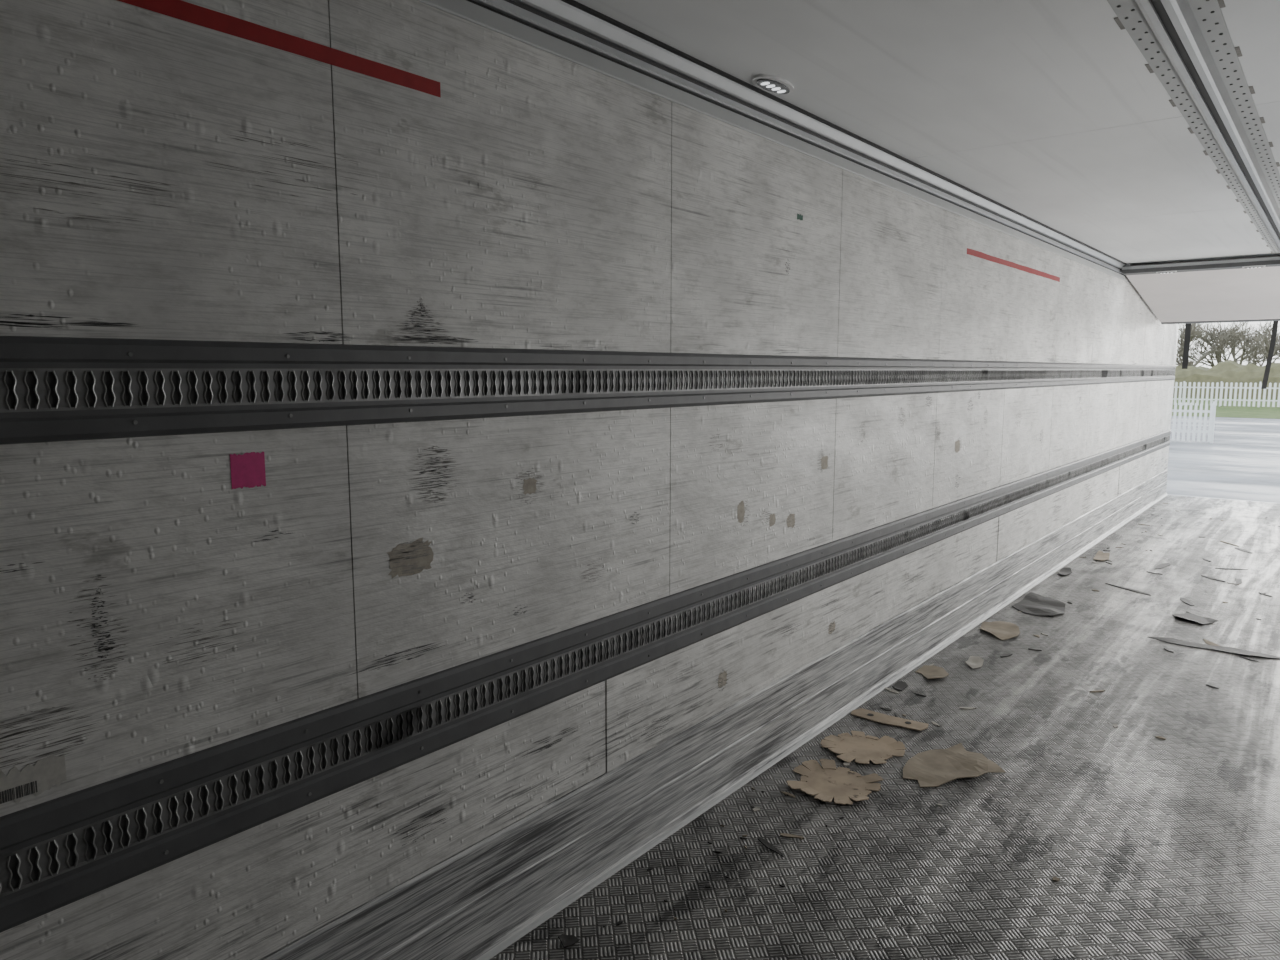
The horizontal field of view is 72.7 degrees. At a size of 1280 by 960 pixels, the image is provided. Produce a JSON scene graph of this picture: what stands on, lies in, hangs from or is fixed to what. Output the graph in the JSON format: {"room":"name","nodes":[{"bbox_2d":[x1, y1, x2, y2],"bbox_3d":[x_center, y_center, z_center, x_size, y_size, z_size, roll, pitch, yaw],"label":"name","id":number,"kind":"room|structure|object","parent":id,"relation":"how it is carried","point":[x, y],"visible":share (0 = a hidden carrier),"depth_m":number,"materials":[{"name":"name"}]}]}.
{"room":"truck cargo trailer","nodes":[
{"label":"truck cargo trailer","id":0,"kind":"room"},
{"bbox_2d":[0,0,1177,959],"bbox_3d":[2.436,-0.455,5.788,0.087,2.620,13.580,6,9,39],"label":"wall","id":1,"kind":"structure","parent":0,"point":[545,200],"depth_m":2.10,"materials":[{"name":"grey wood"}]},
{"bbox_2d":[0,754,66,803],"bbox_3d":[-1.072,0.522,1.485,0.001,0.068,0.160,6,9,39],"label":"label","id":2,"kind":"object","parent":1,"relation":"attached to","point":[47,772],"visible":1,"depth_m":1.51,"materials":[{"name":"paper"}]},
{"bbox_2d":[230,452,265,488],"bbox_3d":[-0.794,-0.020,1.763,0.001,0.073,0.071,6,9,39],"label":"sticker","id":3,"kind":"object","parent":1,"relation":"attached to","point":[247,469],"visible":1,"depth_m":1.76,"materials":[{"name":"paper"}]},
{"bbox_2d":[117,0,440,97],"bbox_3d":[-0.998,-0.838,1.406,0.001,0.035,1.675,6,9,39],"label":"tape strip","id":4,"kind":"object","parent":1,"relation":"attached to","point":[179,9],"visible":1,"depth_m":1.75,"materials":[{"name":"red plastic"}]},
{"bbox_2d":[386,538,433,577],"bbox_3d":[-0.551,0.187,2.092,0.001,0.087,0.135,6,9,39],"label":"residue","id":5,"kind":"object","parent":1,"relation":"attached to","point":[423,561],"depth_m":2.09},
{"bbox_2d":[0,129,1020,767],"bbox_3d":[0.754,-0.352,3.649,0.001,1.144,5.932,6,9,39],"label":"scuff marks","id":6,"kind":"object","parent":1,"relation":"attached to","point":[21,176],"visible":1,"depth_m":1.60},
{"bbox_2d":[523,478,536,494],"bbox_3d":[-0.301,0.017,2.382,0.001,0.047,0.056,6,9,39],"label":"residue","id":7,"kind":"object","parent":1,"relation":"attached to","point":[529,486],"visible":1,"depth_m":2.38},
{"bbox_2d":[0,262,1080,845],"bbox_3d":[1.292,-0.153,4.337,0.007,1.636,7.571,6,9,39],"label":"scuff marks","id":8,"kind":"object","parent":1,"relation":"attached to","point":[463,340],"visible":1,"depth_m":2.05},
{"bbox_2d":[0,430,1170,932],"bbox_3d":[2.483,0.120,5.848,0.022,0.200,13.500,6,9,39],"label":"rail","id":9,"kind":"object","parent":1,"relation":"attached to","point":[59,852],"visible":1,"depth_m":2.06,"materials":[{"name":"metal"}]},
{"bbox_2d":[0,336,1175,444],"bbox_3d":[2.483,-0.693,5.746,0.022,0.178,13.500,6,9,39],"label":"rail","id":10,"kind":"object","parent":1,"relation":"attached to","point":[53,389],"visible":1,"depth_m":1.98,"materials":[{"name":"metal"}]},
{"bbox_2d":[386,514,795,575],"bbox_3d":[0.022,0.173,2.803,0.001,0.232,1.969,6,9,39],"label":"residue","id":11,"kind":"object","parent":1,"relation":"attached to","point":[415,549],"visible":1,"depth_m":2.09,"materials":[{"name":"grey"}]},
{"bbox_2d":[261,469,1167,959],"bbox_3d":[2.492,0.685,5.919,0.038,0.326,13.530,6,9,39],"label":"baseboard","id":12,"kind":"structure","parent":1,"relation":"attached to","point":[475,903],"depth_m":2.91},
{"bbox_2d":[718,670,726,687],"bbox_3d":[0.306,0.736,3.216,0.001,0.062,0.063,6,9,39],"label":"residue","id":13,"kind":"object","parent":1,"relation":"attached to","point":[723,675],"visible":1,"depth_m":3.22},
{"bbox_2d":[737,501,744,522],"bbox_3d":[0.376,0.119,3.237,0.001,0.084,0.053,6,9,39],"label":"residue","id":14,"kind":"object","parent":1,"relation":"attached to","point":[740,508],"visible":1,"depth_m":3.24,"materials":[{"name":"grey"}]},
{"bbox_2d":[769,513,775,526],"bbox_3d":[0.521,0.156,3.422,0.001,0.051,0.051,6,9,39],"label":"residue","id":15,"kind":"object","parent":1,"relation":"attached to","point":[772,518],"visible":1,"depth_m":3.42,"materials":[{"name":"grey"}]},
{"bbox_2d":[417,0,1131,283],"bbox_3d":[2.500,-1.617,5.615,0.068,0.128,13.520,6,9,39],"label":"trim","id":16,"kind":"structure","parent":1,"relation":"attached to","point":[570,30],"depth_m":2.91,"materials":[{"name":"metal"}]},
{"bbox_2d":[787,514,794,527],"bbox_3d":[0.614,0.167,3.539,0.001,0.062,0.071,6,9,39],"label":"residue","id":17,"kind":"object","parent":1,"relation":"attached to","point":[792,521],"depth_m":3.54,"materials":[{"name":"grey"}]},
{"bbox_2d":[797,213,802,220],"bbox_3d":[0.626,-1.028,3.403,0.001,0.025,0.045,6,9,39],"label":"sticker","id":18,"kind":"object","parent":1,"relation":"attached to","point":[799,216],"visible":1,"depth_m":3.40,"materials":[{"name":"grey paper"}]},
{"bbox_2d":[821,456,827,468],"bbox_3d":[0.790,-0.074,3.728,0.001,0.060,0.072,6,9,39],"label":"residue","id":19,"kind":"object","parent":1,"relation":"attached to","point":[824,461],"visible":1,"depth_m":3.73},
{"bbox_2d":[828,621,835,633],"bbox_3d":[0.860,0.661,3.896,0.001,0.053,0.072,6,9,39],"label":"residue","id":20,"kind":"object","parent":1,"relation":"attached to","point":[830,628],"visible":1,"depth_m":3.89,"materials":[{"name":"grey"}]},
{"bbox_2d":[955,440,959,452],"bbox_3d":[1.824,-0.194,4.999,0.001,0.074,0.092,6,9,39],"label":"residue","id":21,"kind":"object","parent":1,"relation":"attached to","point":[957,443],"visible":1,"depth_m":5.00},
{"bbox_2d":[967,248,1059,281],"bbox_3d":[2.465,-1.381,5.647,0.001,0.036,2.020,6,9,39],"label":"tape strip","id":22,"kind":"object","parent":1,"relation":"attached to","point":[972,252],"visible":1,"depth_m":5.49,"materials":[{"name":"plastic"}]},
{"bbox_2d":[1182,324,1190,368],"bbox_3d":[6.857,-1.821,10.896,0.065,0.850,0.006,6,9,39],"label":"strap","id":23,"kind":"object","parent":1,"relation":"hanging from","point":[1187,326],"visible":0.68,"depth_m":10.91,"materials":[{"name":"black fabric"}]},
{"bbox_2d":[1167,324,1272,502],"bbox_3d":[7.720,-0.959,10.257,2.640,2.740,0.060,6,9,39],"label":"door frame","id":24,"kind":"structure","parent":1,"relation":"attached to","point":[1178,324],"depth_m":10.99,"materials":[{"name":"metal"}]},
{"bbox_2d":[1261,321,1277,388],"bbox_3d":[7.528,-1.634,10.373,0.120,1.090,0.006,6,9,39],"label":"strap","id":25,"kind":"object","parent":1,"relation":"hanging from","point":[1275,323],"visible":0.73,"depth_m":10.39,"materials":[{"name":"black rubber"}]},
{"bbox_2d":[489,495,1279,959],"bbox_3d":[3.444,1.002,5.182,2.480,0.120,13.530,6,9,39],"label":"floor","id":26,"kind":"structure","parent":0,"point":[1169,848],"depth_m":3.12,"materials":[{"name":"grey metal"}]},
{"bbox_2d":[558,934,578,947],"bbox_3d":[-0.198,1.283,2.431,0.049,0.006,0.053,-3,8,-24],"label":"scrap","id":27,"kind":"object","parent":26,"relation":"on","point":[566,940],"visible":1,"depth_m":2.43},
{"bbox_2d":[758,837,783,856],"bbox_3d":[0.437,1.225,2.902,0.024,0.005,0.140,-3,8,-26],"label":"scrap","id":28,"kind":"object","parent":26,"relation":"on","point":[768,845],"visible":1,"depth_m":2.90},
{"bbox_2d":[780,833,803,838],"bbox_3d":[0.521,1.217,2.974,0.082,0.003,0.020,1,7,11],"label":"scrap","id":29,"kind":"object","parent":26,"relation":"on","point":[781,834],"visible":1,"depth_m":2.97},
{"bbox_2d":[786,759,883,804],"bbox_3d":[0.742,1.164,3.354,0.336,0.017,0.342,6,9,39],"label":"scrap","id":30,"kind":"object","parent":26,"relation":"on","point":[829,782],"visible":1,"depth_m":3.35,"materials":[{"name":"beige cardboard"}]},
{"bbox_2d":[821,731,905,763],"bbox_3d":[0.937,1.125,3.664,0.340,0.016,0.338,6,9,39],"label":"scrap","id":31,"kind":"object","parent":26,"relation":"on","point":[860,747],"visible":1,"depth_m":3.67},
{"bbox_2d":[851,708,928,730],"bbox_3d":[1.129,1.090,3.957,0.346,0.007,0.109,5,9,35],"label":"strip","id":32,"kind":"object","parent":26,"relation":"on","point":[863,713],"visible":1,"depth_m":3.95,"materials":[{"name":"brown cardboard"}]},
{"bbox_2d":[893,681,907,690],"bbox_3d":[1.310,1.034,4.385,0.064,0.011,0.140,6,9,39],"label":"scrap","id":33,"kind":"object","parent":26,"relation":"on","point":[900,685],"visible":1,"depth_m":4.39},
{"bbox_2d":[915,665,948,678],"bbox_3d":[1.534,1.009,4.569,0.157,0.015,0.233,6,9,39],"label":"scrap","id":34,"kind":"object","parent":26,"relation":"on","point":[930,672],"visible":1,"depth_m":4.58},
{"bbox_2d":[603,510,1279,932],"bbox_3d":[3.759,0.858,5.823,2.107,0.006,10.451,6,9,39],"label":"litter","id":35,"kind":"object","parent":26,"relation":"on","point":[1238,581],"visible":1,"depth_m":4.94,"materials":[{"name":"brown cardboard"}]},
{"bbox_2d":[903,743,1005,787],"bbox_3d":[1.222,1.142,3.496,0.438,0.021,0.288,-3,8,-19],"label":"cardboard sheet","id":36,"kind":"object","parent":26,"relation":"on","point":[935,767],"visible":1,"depth_m":3.48,"materials":[{"name":"beige cardboard"}]},
{"bbox_2d":[965,656,983,668],"bbox_3d":[1.813,0.988,4.714,0.090,0.021,0.167,6,9,39],"label":"paper scrap","id":37,"kind":"object","parent":26,"relation":"on","point":[974,662],"visible":1,"depth_m":4.72,"materials":[{"name":"white paper"}]},
{"bbox_2d":[979,621,1019,639],"bbox_3d":[2.205,0.912,5.327,0.226,0.017,0.417,4,8,27],"label":"scrap","id":38,"kind":"object","parent":26,"relation":"on","point":[1003,630],"visible":1,"depth_m":5.33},
{"bbox_2d":[1012,592,1064,615],"bbox_3d":[2.722,0.842,5.876,0.322,0.019,0.545,6,9,39],"label":"scrap","id":39,"kind":"object","parent":26,"relation":"on","point":[1032,603],"visible":1,"depth_m":5.86,"materials":[{"name":"grey paper"}]},
{"bbox_2d":[1058,567,1071,574],"bbox_3d":[3.338,0.720,6.837,0.090,0.017,0.257,6,9,39],"label":"scrap","id":40,"kind":"object","parent":26,"relation":"on","point":[1064,571],"visible":1,"depth_m":6.86,"materials":[{"name":"grey paper"}]},
{"bbox_2d":[1093,550,1109,560],"bbox_3d":[3.941,0.647,7.412,0.113,0.021,0.400,5,9,34],"label":"scrap","id":41,"kind":"object","parent":26,"relation":"on","point":[1100,555],"visible":1,"depth_m":7.42,"materials":[{"name":"beige paper"}]},
{"bbox_2d":[1173,611,1217,623],"bbox_3d":[3.537,0.880,5.574,0.203,0.019,0.249,-2,8,-18],"label":"scrap","id":42,"kind":"object","parent":26,"relation":"on","point":[1188,616],"visible":1,"depth_m":5.57,"materials":[{"name":"grey paper"}]},
{"bbox_2d":[1148,637,1279,658],"bbox_3d":[3.296,0.959,4.987,0.668,0.011,0.123,6,9,39],"label":"scrap","id":43,"kind":"object","parent":26,"relation":"on","point":[1169,640],"visible":1,"depth_m":4.99,"materials":[{"name":"grey"}]},
{"bbox_2d":[575,0,1279,264],"bbox_3d":[3.444,-1.622,4.851,2.640,0.080,13.530,6,9,39],"label":"ceiling","id":44,"kind":"structure","parent":0,"point":[1051,112],"depth_m":3.01,"materials":[{"name":"metal"}]},
{"bbox_2d":[752,74,793,93],"bbox_3d":[0.451,-1.332,2.940,0.100,0.015,0.216,6,9,39],"label":"recessed light","id":45,"kind":"object","parent":44,"relation":"in","point":[773,84],"visible":1,"depth_m":2.92,"materials":[{"name":"white plastic"}]},
{"bbox_2d":[1107,0,1279,253],"bbox_3d":[2.287,-1.382,3.406,0.248,0.034,9.800,6,9,39],"label":"ceiling track","id":46,"kind":"object","parent":44,"relation":"attached to","point":[1188,45],"depth_m":2.95,"materials":[{"name":"grey metal"}]},
{"bbox_2d":[1121,255,1279,323],"bbox_3d":[6.065,-1.764,8.095,2.420,0.451,2.361,6,9,39],"label":"header","id":47,"kind":"structure","parent":44,"relation":"attached to","point":[1214,290],"depth_m":8.25,"materials":[{"name":"plastic"}]},
{"bbox_2d":[1156,271,1176,273],"bbox_3d":[4.685,-1.849,7.745,0.162,0.015,0.075,6,9,39],"label":"ceiling lamp","id":48,"kind":"object","parent":47,"relation":"attached to","point":[1160,272],"visible":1,"depth_m":7.72,"materials":[{"name":"white plastic"}]},
{"bbox_2d":[1242,265,1265,267],"bbox_3d":[5.183,-1.798,7.345,0.162,0.015,0.075,6,9,39],"label":"ceiling lamp","id":49,"kind":"object","parent":47,"relation":"attached to","point":[1257,266],"visible":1,"depth_m":7.32,"materials":[{"name":"white plastic"}]},
{"label":"outside","id":50,"kind":"structure","parent":0,"visible":0},
{"bbox_2d":[1172,397,1279,418],"bbox_3d":[141.439,-14.428,136.942,350.000,0.170,268.000,6,9,39],"label":"grassy ground","id":51,"kind":"structure","parent":50,"point":[1246,411],"depth_m":61.50,"materials":[{"name":"plant"}]},
{"bbox_2d":[1176,340,1188,365],"bbox_3d":[59.122,-13.277,99.416,6.978,6.993,5.069,-3,8,-20],"label":"bare tree","id":52,"kind":"object","parent":51,"relation":"on","point":[1178,358],"visible":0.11,"depth_m":99.20,"materials":[{"name":"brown plant"}]},
{"bbox_2d":[1176,322,1242,366],"bbox_3d":[64.391,-14.534,100.652,10.318,9.177,8.927,-4,8,-29],"label":"bare tree","id":53,"kind":"object","parent":51,"relation":"on","point":[1194,332],"visible":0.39,"depth_m":99.81,"materials":[{"name":"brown plant"}]},
{"bbox_2d":[1173,360,1279,398],"bbox_3d":[82.173,-8.420,71.940,180.000,4.242,6.000,6,9,39],"label":"hedge","id":54,"kind":"object","parent":51,"relation":"on","point":[1228,371],"visible":0.11,"depth_m":87.71,"materials":[{"name":"green plant"}]},
{"bbox_2d":[1173,381,1279,406],"bbox_3d":[56.812,-5.347,56.802,100.130,1.900,0.162,6,9,39],"label":"picket fence","id":55,"kind":"object","parent":51,"relation":"on","point":[1184,387],"visible":0.11,"depth_m":66.34,"materials":[{"name":"white paint"}]},
{"bbox_2d":[1183,322,1271,366],"bbox_3d":[69.745,-14.572,102.364,9.921,8.824,8.583,-1,7,-4],"label":"bare tree","id":56,"kind":"object","parent":51,"relation":"on","point":[1197,343],"visible":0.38,"depth_m":102.75,"materials":[{"name":"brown plant"}]},
{"bbox_2d":[1209,322,1279,364],"bbox_3d":[68.460,-13.878,97.970,8.528,8.547,6.196,-2,7,-14],"label":"bare tree","id":57,"kind":"object","parent":51,"relation":"on","point":[1236,340],"visible":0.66,"depth_m":97.34,"materials":[{"name":"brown plant"}]},
{"bbox_2d":[1242,329,1279,366],"bbox_3d":[69.413,-12.808,94.150,7.365,7.381,5.351,1,7,11],"label":"bare tree","id":58,"kind":"object","parent":51,"relation":"on","point":[1265,347],"visible":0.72,"depth_m":94.38,"materials":[{"name":"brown plant"}]},
{"bbox_2d":[1245,321,1279,365],"bbox_3d":[73.602,-14.127,97.434,10.318,9.177,8.927,0,7,2],"label":"bare tree","id":59,"kind":"object","parent":51,"relation":"on","point":[1269,323],"visible":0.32,"depth_m":98.19,"materials":[{"name":"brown plant"}]},
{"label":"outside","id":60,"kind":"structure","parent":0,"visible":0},
{"bbox_2d":[1166,416,1279,502],"bbox_3d":[19.802,0.400,19.445,130.000,0.100,69.170,6,9,39],"label":"ground","id":61,"kind":"structure","parent":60,"point":[1242,461],"depth_m":26.42,"materials":[{"name":"concrete"}]},
{"bbox_2d":[1171,401,1215,442],"bbox_3d":[19.975,-2.402,34.843,5.100,1.600,0.162,6,9,39],"label":"picket fence","id":62,"kind":"object","parent":61,"relation":"on","point":[1212,411],"visible":0.3,"depth_m":33.58,"materials":[{"name":"white paint"}]}
]}

